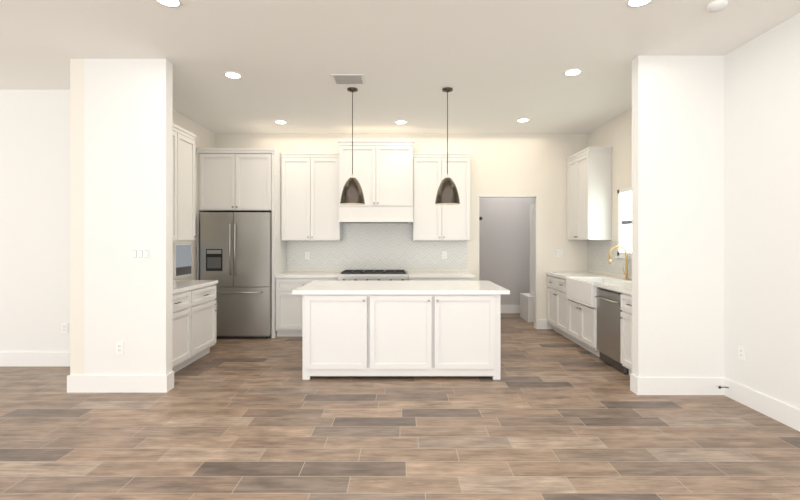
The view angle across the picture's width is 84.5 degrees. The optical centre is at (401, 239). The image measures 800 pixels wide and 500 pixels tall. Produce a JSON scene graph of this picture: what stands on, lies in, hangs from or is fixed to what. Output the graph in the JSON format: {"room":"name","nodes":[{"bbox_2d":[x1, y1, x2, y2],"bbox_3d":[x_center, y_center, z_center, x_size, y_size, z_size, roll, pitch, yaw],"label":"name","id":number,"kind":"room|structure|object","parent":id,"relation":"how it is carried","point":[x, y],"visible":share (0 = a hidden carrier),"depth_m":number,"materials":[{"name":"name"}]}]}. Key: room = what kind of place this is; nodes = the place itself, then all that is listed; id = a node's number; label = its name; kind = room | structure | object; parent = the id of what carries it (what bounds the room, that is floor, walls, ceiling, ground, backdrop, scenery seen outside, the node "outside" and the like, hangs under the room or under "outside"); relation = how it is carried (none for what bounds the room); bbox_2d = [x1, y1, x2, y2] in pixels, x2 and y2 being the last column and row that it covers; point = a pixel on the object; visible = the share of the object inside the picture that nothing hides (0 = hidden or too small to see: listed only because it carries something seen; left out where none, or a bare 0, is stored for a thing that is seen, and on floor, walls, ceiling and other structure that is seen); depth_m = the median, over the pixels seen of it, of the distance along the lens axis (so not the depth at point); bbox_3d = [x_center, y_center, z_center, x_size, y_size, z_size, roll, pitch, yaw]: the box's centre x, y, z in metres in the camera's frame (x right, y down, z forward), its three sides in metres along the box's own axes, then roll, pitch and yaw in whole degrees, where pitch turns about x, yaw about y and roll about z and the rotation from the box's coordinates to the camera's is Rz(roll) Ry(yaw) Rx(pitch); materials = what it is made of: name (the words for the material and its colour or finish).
{"room":"kitchen","nodes":[
{"label":"kitchen","id":0,"kind":"room"},
{"bbox_2d":[0,90,69,351],"bbox_3d":[-6.583,-0.140,5.123,6.834,3.180,0.120,0,0,0],"label":"wall","id":1,"kind":"structure","parent":0,"point":[34,220],"depth_m":5.06,"materials":[{"name":"paint"}]},
{"bbox_2d":[0,352,69,365],"bbox_3d":[-6.583,1.370,5.056,6.834,0.160,0.016,0,0,0],"label":"baseboard","id":2,"kind":"structure","parent":1,"relation":"attached to","point":[6,358],"depth_m":5.05,"materials":[{"name":"paint"}]},
{"bbox_2d":[62,323,67,332],"bbox_3d":[-3.878,1.013,5.058,0.070,0.115,0.010,0,0,0],"label":"outlet","id":3,"kind":"object","parent":1,"relation":"attached to","point":[64,327],"visible":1,"depth_m":5.06,"materials":[{"name":"white plastic"}]},
{"bbox_2d":[84,59,172,374],"bbox_3d":[-2.641,-0.140,4.258,0.779,3.180,0.120,0,0,0],"label":"pillar","id":4,"kind":"structure","parent":0,"point":[128,159],"depth_m":4.20,"materials":[{"name":"paint"}]},
{"bbox_2d":[116,342,123,353],"bbox_3d":[-2.691,1.030,4.193,0.070,0.115,0.010,0,0,0],"label":"outlet","id":5,"kind":"object","parent":4,"relation":"attached to","point":[119,347],"visible":1,"depth_m":4.19,"materials":[{"name":"white plastic"}]},
{"bbox_2d":[132,248,149,259],"bbox_3d":[-2.490,0.134,4.192,0.165,0.115,0.011,0,0,0],"label":"switch plate","id":6,"kind":"object","parent":4,"relation":"attached to","point":[140,253],"visible":1,"depth_m":4.19,"materials":[{"name":"white plastic"}]},
{"bbox_2d":[70,59,215,374],"bbox_3d":[-3.095,-0.140,5.682,0.143,3.180,2.968,0,0,0],"label":"wall","id":7,"kind":"structure","parent":0,"point":[205,138],"depth_m":4.20,"materials":[{"name":"paint"}]},
{"bbox_2d":[67,373,171,392],"bbox_3d":[-2.711,1.370,4.191,0.950,0.160,0.016,0,0,0],"label":"baseboard","id":8,"kind":"structure","parent":7,"relation":"attached to","point":[75,383],"depth_m":4.18,"materials":[{"name":"paint"}]},
{"bbox_2d":[173,127,180,240],"bbox_3d":[-2.846,-0.659,4.804,0.364,1.334,0.964,0,0,0],"label":"upper cabinet","id":9,"kind":"object","parent":7,"relation":"attached to","point":[176,130],"depth_m":5.23,"materials":[{"name":"paint"}]},
{"bbox_2d":[173,242,191,278],"bbox_3d":[-3.024,0.275,6.086,0.018,0.490,0.500,0,0,0],"label":"window","id":10,"kind":"structure","parent":7,"relation":"in","point":[182,259],"depth_m":6.04,"materials":[{"name":"glass"}]},
{"bbox_2d":[181,131,196,240],"bbox_3d":[-2.846,-0.659,5.420,0.364,1.334,0.512,0,0,0],"label":"upper cabinet","id":11,"kind":"object","parent":7,"relation":"attached to","point":[183,184],"depth_m":5.49,"materials":[{"name":"paint"}]},
{"bbox_2d":[0,313,799,499],"bbox_3d":[-2.000,1.480,4.500,16.000,0.060,15.000,0,0,0],"label":"floor","id":12,"kind":"structure","parent":0,"point":[551,414],"depth_m":3.25,"materials":[{"name":"brown wood"}]},
{"bbox_2d":[173,288,196,372],"bbox_3d":[-2.708,1.005,4.694,0.639,0.890,0.744,0,0,0],"label":"base cabinet","id":13,"kind":"object","parent":12,"relation":"on","point":[194,319],"depth_m":4.86,"materials":[{"name":"paint"}]},
{"bbox_2d":[173,280,216,291],"bbox_3d":[-2.700,0.539,5.009,0.639,0.039,1.374,0,0,0],"label":"countertop","id":14,"kind":"structure","parent":13,"relation":"on","point":[178,285],"depth_m":5.26,"materials":[{"name":"white stone"}]},
{"bbox_2d":[197,284,216,359],"bbox_3d":[-2.708,1.005,5.304,0.639,0.890,0.744,0,0,0],"label":"base cabinet","id":15,"kind":"object","parent":12,"relation":"on","point":[206,295],"depth_m":5.40,"materials":[{"name":"paint"}]},
{"bbox_2d":[200,212,271,337],"bbox_3d":[-2.437,0.522,6.742,1.006,1.855,0.788,0,0,0],"label":"refrigerator","id":16,"kind":"object","parent":12,"relation":"on","point":[236,255],"visible":0.83,"depth_m":6.41,"materials":[{"name":"silver metal"}]},
{"bbox_2d":[197,148,285,337],"bbox_3d":[-2.456,0.045,6.820,1.145,2.810,0.687,0,0,0],"label":"surround","id":17,"kind":"object","parent":12,"relation":"on","point":[238,179],"visible":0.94,"depth_m":6.52,"materials":[{"name":"paint"}]},
{"bbox_2d":[275,276,337,336],"bbox_3d":[-1.412,1.005,6.838,0.931,0.890,0.649,0,0,0],"label":"base cabinet","id":18,"kind":"object","parent":12,"relation":"on","point":[288,313],"depth_m":6.53,"materials":[{"name":"paint"}]},
{"bbox_2d":[279,272,340,275],"bbox_3d":[-1.412,0.539,6.830,0.931,0.039,0.649,0,0,0],"label":"countertop","id":19,"kind":"structure","parent":18,"relation":"on","point":[286,273],"depth_m":6.63,"materials":[{"name":"white stone"}]},
{"bbox_2d":[338,270,408,280],"bbox_3d":[-0.424,0.592,6.759,1.040,0.233,0.625,0,0,0],"label":"range","id":20,"kind":"object","parent":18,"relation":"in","point":[373,275],"visible":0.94,"depth_m":6.49,"materials":[{"name":"silver metal"}]},
{"bbox_2d":[300,293,503,379],"bbox_3d":[-0.005,1.005,4.931,2.056,0.890,0.820,0,0,0],"label":"kitchen island","id":21,"kind":"object","parent":12,"relation":"on","point":[400,328],"depth_m":4.57,"materials":[{"name":"paint"}]},
{"bbox_2d":[292,281,509,292],"bbox_3d":[-0.009,0.539,5.085,2.238,0.039,1.112,0,0,0],"label":"island countertop","id":22,"kind":"structure","parent":21,"relation":"on","point":[314,286],"depth_m":4.82,"materials":[{"name":"white stone"}]},
{"bbox_2d":[409,276,474,280],"bbox_3d":[0.581,1.005,6.838,0.962,0.890,0.649,0,0,0],"label":"base cabinet","id":23,"kind":"object","parent":12,"relation":"on","point":[411,278],"depth_m":6.51,"materials":[{"name":"paint"}]},
{"bbox_2d":[408,272,474,275],"bbox_3d":[0.588,0.539,6.830,0.977,0.039,0.649,0,0,0],"label":"countertop","id":24,"kind":"structure","parent":23,"relation":"on","point":[410,273],"depth_m":6.63,"materials":[{"name":"white stone"}]},
{"bbox_2d":[547,276,617,336],"bbox_3d":[2.685,1.005,6.702,0.674,0.890,0.922,0,0,0],"label":"base cabinet","id":25,"kind":"object","parent":12,"relation":"on","point":[556,289],"depth_m":6.65,"materials":[{"name":"paint"}]},
{"bbox_2d":[546,272,613,278],"bbox_3d":[2.677,0.539,6.689,0.674,0.039,0.932,0,0,0],"label":"countertop","id":26,"kind":"structure","parent":25,"relation":"on","point":[568,274],"depth_m":6.63,"materials":[{"name":"white stone"}]},
{"bbox_2d":[566,277,631,307],"bbox_3d":[2.593,0.676,5.801,0.545,0.303,0.836,0,0,0],"label":"sink","id":27,"kind":"object","parent":26,"relation":"in","point":[581,290],"visible":0.5,"depth_m":5.82,"materials":[{"name":"white ceramic"}]},
{"bbox_2d":[608,245,628,279],"bbox_3d":[2.857,0.293,5.821,0.267,0.452,0.101,0,0,0],"label":"faucet","id":28,"kind":"object","parent":27,"relation":"on","point":[626,263],"visible":1,"depth_m":5.79,"materials":[{"name":"gold metal"}]},
{"bbox_2d":[566,298,599,356],"bbox_3d":[2.685,1.140,5.830,0.674,0.620,0.952,0,0,0],"label":"base cabinet","id":29,"kind":"object","parent":12,"relation":"on","point":[574,321],"depth_m":5.76,"materials":[{"name":"paint"}]},
{"bbox_2d":[595,289,628,372],"bbox_3d":[2.642,1.022,5.046,0.667,0.855,0.602,0,0,0],"label":"dishwasher","id":30,"kind":"object","parent":12,"relation":"on","point":[609,310],"visible":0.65,"depth_m":5.02,"materials":[{"name":"silver metal"}]},
{"bbox_2d":[618,292,631,374],"bbox_3d":[2.685,1.005,4.494,0.674,0.890,0.487,0,0,0],"label":"base cabinet","id":31,"kind":"object","parent":12,"relation":"on","point":[626,297],"depth_m":4.62,"materials":[{"name":"paint"}]},
{"bbox_2d":[594,284,631,291],"bbox_3d":[2.677,0.539,4.815,0.674,0.039,1.128,0,0,0],"label":"countertop","id":32,"kind":"structure","parent":31,"relation":"on","point":[613,287],"depth_m":4.92,"materials":[{"name":"white stone"}]},
{"bbox_2d":[0,0,799,133],"bbox_3d":[-2.000,-1.770,4.500,16.000,0.080,15.000,0,0,0],"label":"ceiling","id":33,"kind":"structure","parent":0,"point":[499,66],"depth_m":4.04,"materials":[{"name":"paint"}]},
{"bbox_2d":[154,0,182,7],"bbox_3d":[-1.687,-1.726,3.171,0.198,0.007,0.198,0,0,-9],"label":"recessed light","id":34,"kind":"object","parent":33,"relation":"in","point":[167,3],"depth_m":3.21,"materials":[{"name":"paint"}]},
{"bbox_2d":[223,71,242,78],"bbox_3d":[-1.772,-1.726,4.613,0.198,0.007,0.198,0,0,-9],"label":"recessed light","id":35,"kind":"object","parent":33,"relation":"in","point":[233,75],"depth_m":4.62,"materials":[{"name":"paint"}]},
{"bbox_2d":[274,120,287,123],"bbox_3d":[-1.774,-1.726,6.451,0.198,0.007,0.198,0,0,-9],"label":"recessed light","id":36,"kind":"object","parent":33,"relation":"in","point":[277,121],"depth_m":6.45,"materials":[{"name":"paint"}]},
{"bbox_2d":[330,74,365,83],"bbox_3d":[-0.575,-1.724,4.728,0.350,0.011,0.280,0,0,0],"label":"ceiling vent","id":37,"kind":"object","parent":33,"relation":"in","point":[348,78],"visible":0.98,"depth_m":4.69,"materials":[{"name":"white metal"}]},
{"bbox_2d":[340,87,364,204],"bbox_3d":[-0.567,-1.071,5.040,0.286,1.317,0.286,0,0,0],"label":"pendant light","id":38,"kind":"object","parent":33,"relation":"hanging from","point":[352,193],"visible":1,"depth_m":4.96,"materials":[{"name":"brown metal"}]},
{"bbox_2d":[394,120,407,123],"bbox_3d":[-0.015,-1.726,6.451,0.198,0.007,0.198,0,0,-9],"label":"recessed light","id":39,"kind":"object","parent":33,"relation":"in","point":[398,121],"depth_m":6.45,"materials":[{"name":"paint"}]},
{"bbox_2d":[435,87,459,204],"bbox_3d":[0.521,-1.071,5.040,0.286,1.317,0.286,0,0,0],"label":"pendant light","id":40,"kind":"object","parent":33,"relation":"hanging from","point":[447,193],"visible":1,"depth_m":4.96,"materials":[{"name":"brown metal"}]},
{"bbox_2d":[516,118,529,121],"bbox_3d":[1.744,-1.726,6.343,0.198,0.007,0.198,0,0,-9],"label":"recessed light","id":41,"kind":"object","parent":33,"relation":"in","point":[522,119],"depth_m":6.34,"materials":[{"name":"paint"}]},
{"bbox_2d":[563,68,582,75],"bbox_3d":[1.760,-1.726,4.531,0.198,0.007,0.198,0,0,-9],"label":"recessed light","id":42,"kind":"object","parent":33,"relation":"in","point":[569,72],"depth_m":4.53,"materials":[{"name":"paint"}]},
{"bbox_2d":[625,0,653,7],"bbox_3d":[1.715,-1.726,3.171,0.198,0.007,0.198,0,0,-9],"label":"recessed light","id":43,"kind":"object","parent":33,"relation":"in","point":[629,3],"depth_m":3.21,"materials":[{"name":"paint"}]},
{"bbox_2d":[706,0,727,11],"bbox_3d":[2.307,-1.712,3.222,0.130,0.034,0.130,0,0,0],"label":"smoke detector","id":44,"kind":"object","parent":33,"relation":"attached to","point":[716,5],"visible":1,"depth_m":3.19,"materials":[{"name":"white plastic"}]},
{"bbox_2d":[216,134,587,328],"bbox_3d":[-0.010,-0.140,7.222,6.311,3.180,0.128,0,0,0],"label":"wall","id":45,"kind":"structure","parent":0,"point":[518,164],"depth_m":7.17,"materials":[{"name":"paint"}]},
{"bbox_2d":[305,252,309,258],"bbox_3d":[-1.539,0.254,7.153,0.075,0.120,0.010,0,0,0],"label":"electrical outlet","id":46,"kind":"object","parent":45,"relation":"attached to","point":[307,255],"visible":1,"depth_m":7.15,"materials":[{"name":"white plastic"}]},
{"bbox_2d":[281,152,342,239],"bbox_3d":[-1.422,-0.676,6.977,0.912,1.368,0.372,0,0,0],"label":"upper cabinet","id":47,"kind":"object","parent":45,"relation":"attached to","point":[309,195],"visible":0.88,"depth_m":6.83,"materials":[{"name":"paint"}]},
{"bbox_2d":[337,139,413,222],"bbox_3d":[-0.397,-0.905,6.920,1.172,1.265,0.487,0,0,0],"label":"upper cabinet","id":48,"kind":"object","parent":45,"relation":"attached to","point":[383,172],"visible":1,"depth_m":6.71,"materials":[{"name":"paint"}]},
{"bbox_2d":[413,152,469,239],"bbox_3d":[0.617,-0.676,6.977,0.890,1.368,0.372,0,0,0],"label":"upper cabinet","id":49,"kind":"object","parent":45,"relation":"attached to","point":[432,220],"visible":0.92,"depth_m":6.83,"materials":[{"name":"paint"}]},
{"bbox_2d":[442,251,446,258],"bbox_3d":[0.692,0.244,7.153,0.075,0.120,0.010,0,0,0],"label":"electrical outlet","id":50,"kind":"object","parent":45,"relation":"attached to","point":[444,254],"visible":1,"depth_m":7.15,"materials":[{"name":"white plastic"}]},
{"bbox_2d":[478,196,536,328],"bbox_3d":[1.722,0.367,7.226,0.953,2.167,0.128,0,0,0],"label":"door frame","id":51,"kind":"structure","parent":45,"relation":"attached to","point":[535,262],"depth_m":7.17,"materials":[{"name":"paint"}]},
{"bbox_2d":[555,249,562,256],"bbox_3d":[2.557,0.212,7.160,0.115,0.115,0.011,0,0,0],"label":"light switch","id":52,"kind":"object","parent":45,"relation":"attached to","point":[558,252],"visible":1,"depth_m":7.16,"materials":[{"name":"white plastic"}]},
{"bbox_2d":[479,197,518,304],"bbox_3d":[1.896,-0.140,8.798,2.499,3.180,0.100,0,0,0],"label":"wall","id":53,"kind":"structure","parent":0,"point":[506,242],"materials":[{"name":"paint"}]},
{"bbox_2d":[500,305,519,312],"bbox_3d":[1.896,1.370,8.740,2.299,0.160,0.016,0,0,0],"label":"baseboard","id":54,"kind":"structure","parent":53,"relation":"attached to","point":[503,308],"depth_m":8.73,"materials":[{"name":"paint"}]},
{"bbox_2d":[519,197,533,321],"bbox_3d":[2.618,-0.140,8.006,0.797,3.180,0.600,0,0,0],"label":"wall","id":55,"kind":"structure","parent":0,"point":[526,204],"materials":[{"name":"paint"}]},
{"bbox_2d":[632,56,723,377],"bbox_3d":[2.622,-0.140,4.188,0.808,3.180,0.120,0,0,0],"label":"pillar","id":56,"kind":"structure","parent":0,"point":[677,216],"depth_m":4.13,"materials":[{"name":"paint"}]},
{"bbox_2d":[632,374,723,394],"bbox_3d":[2.596,1.370,4.120,0.788,0.160,0.016,0,0,0],"label":"baseboard","id":57,"kind":"structure","parent":56,"relation":"attached to","point":[640,386],"depth_m":4.11,"materials":[{"name":"paint"}]},
{"bbox_2d":[588,13,799,408],"bbox_3d":[3.085,-0.140,2.143,0.120,3.180,10.286,0,0,0],"label":"wall","id":58,"kind":"structure","parent":0,"point":[762,199],"depth_m":3.71,"materials":[{"name":"paint"}]},
{"bbox_2d":[567,147,611,239],"bbox_3d":[2.836,-0.670,6.741,0.372,1.340,0.844,0,0,0],"label":"upper cabinet","id":59,"kind":"object","parent":58,"relation":"attached to","point":[589,193],"visible":0.98,"depth_m":6.34,"materials":[{"name":"paint"}]},
{"bbox_2d":[587,241,631,275],"bbox_3d":[3.022,0.242,5.707,0.006,0.465,2.912,0,0,0],"label":"backsplash","id":60,"kind":"structure","parent":58,"relation":"attached to","point":[597,255],"depth_m":6.56,"materials":[{"name":"tile"}]},
{"bbox_2d":[615,187,631,258],"bbox_3d":[3.070,-0.225,5.606,0.150,0.950,1.173,0,0,0],"label":"east window","id":61,"kind":"structure","parent":58,"relation":"in","point":[624,217],"depth_m":6.11,"materials":[{"name":"glass"}]},
{"bbox_2d":[738,346,744,360],"bbox_3d":[3.020,1.006,3.915,0.010,0.115,0.070,0,0,0],"label":"electrical outlet","id":62,"kind":"object","parent":58,"relation":"attached to","point":[741,352],"visible":1,"depth_m":3.91,"materials":[{"name":"white plastic"}]},
{"bbox_2d":[724,378,799,431],"bbox_3d":[3.018,1.370,0.564,0.016,0.160,7.128,0,0,0],"label":"baseboard","id":63,"kind":"structure","parent":58,"relation":"attached to","point":[780,411],"depth_m":3.65,"materials":[{"name":"paint"}]}
]}

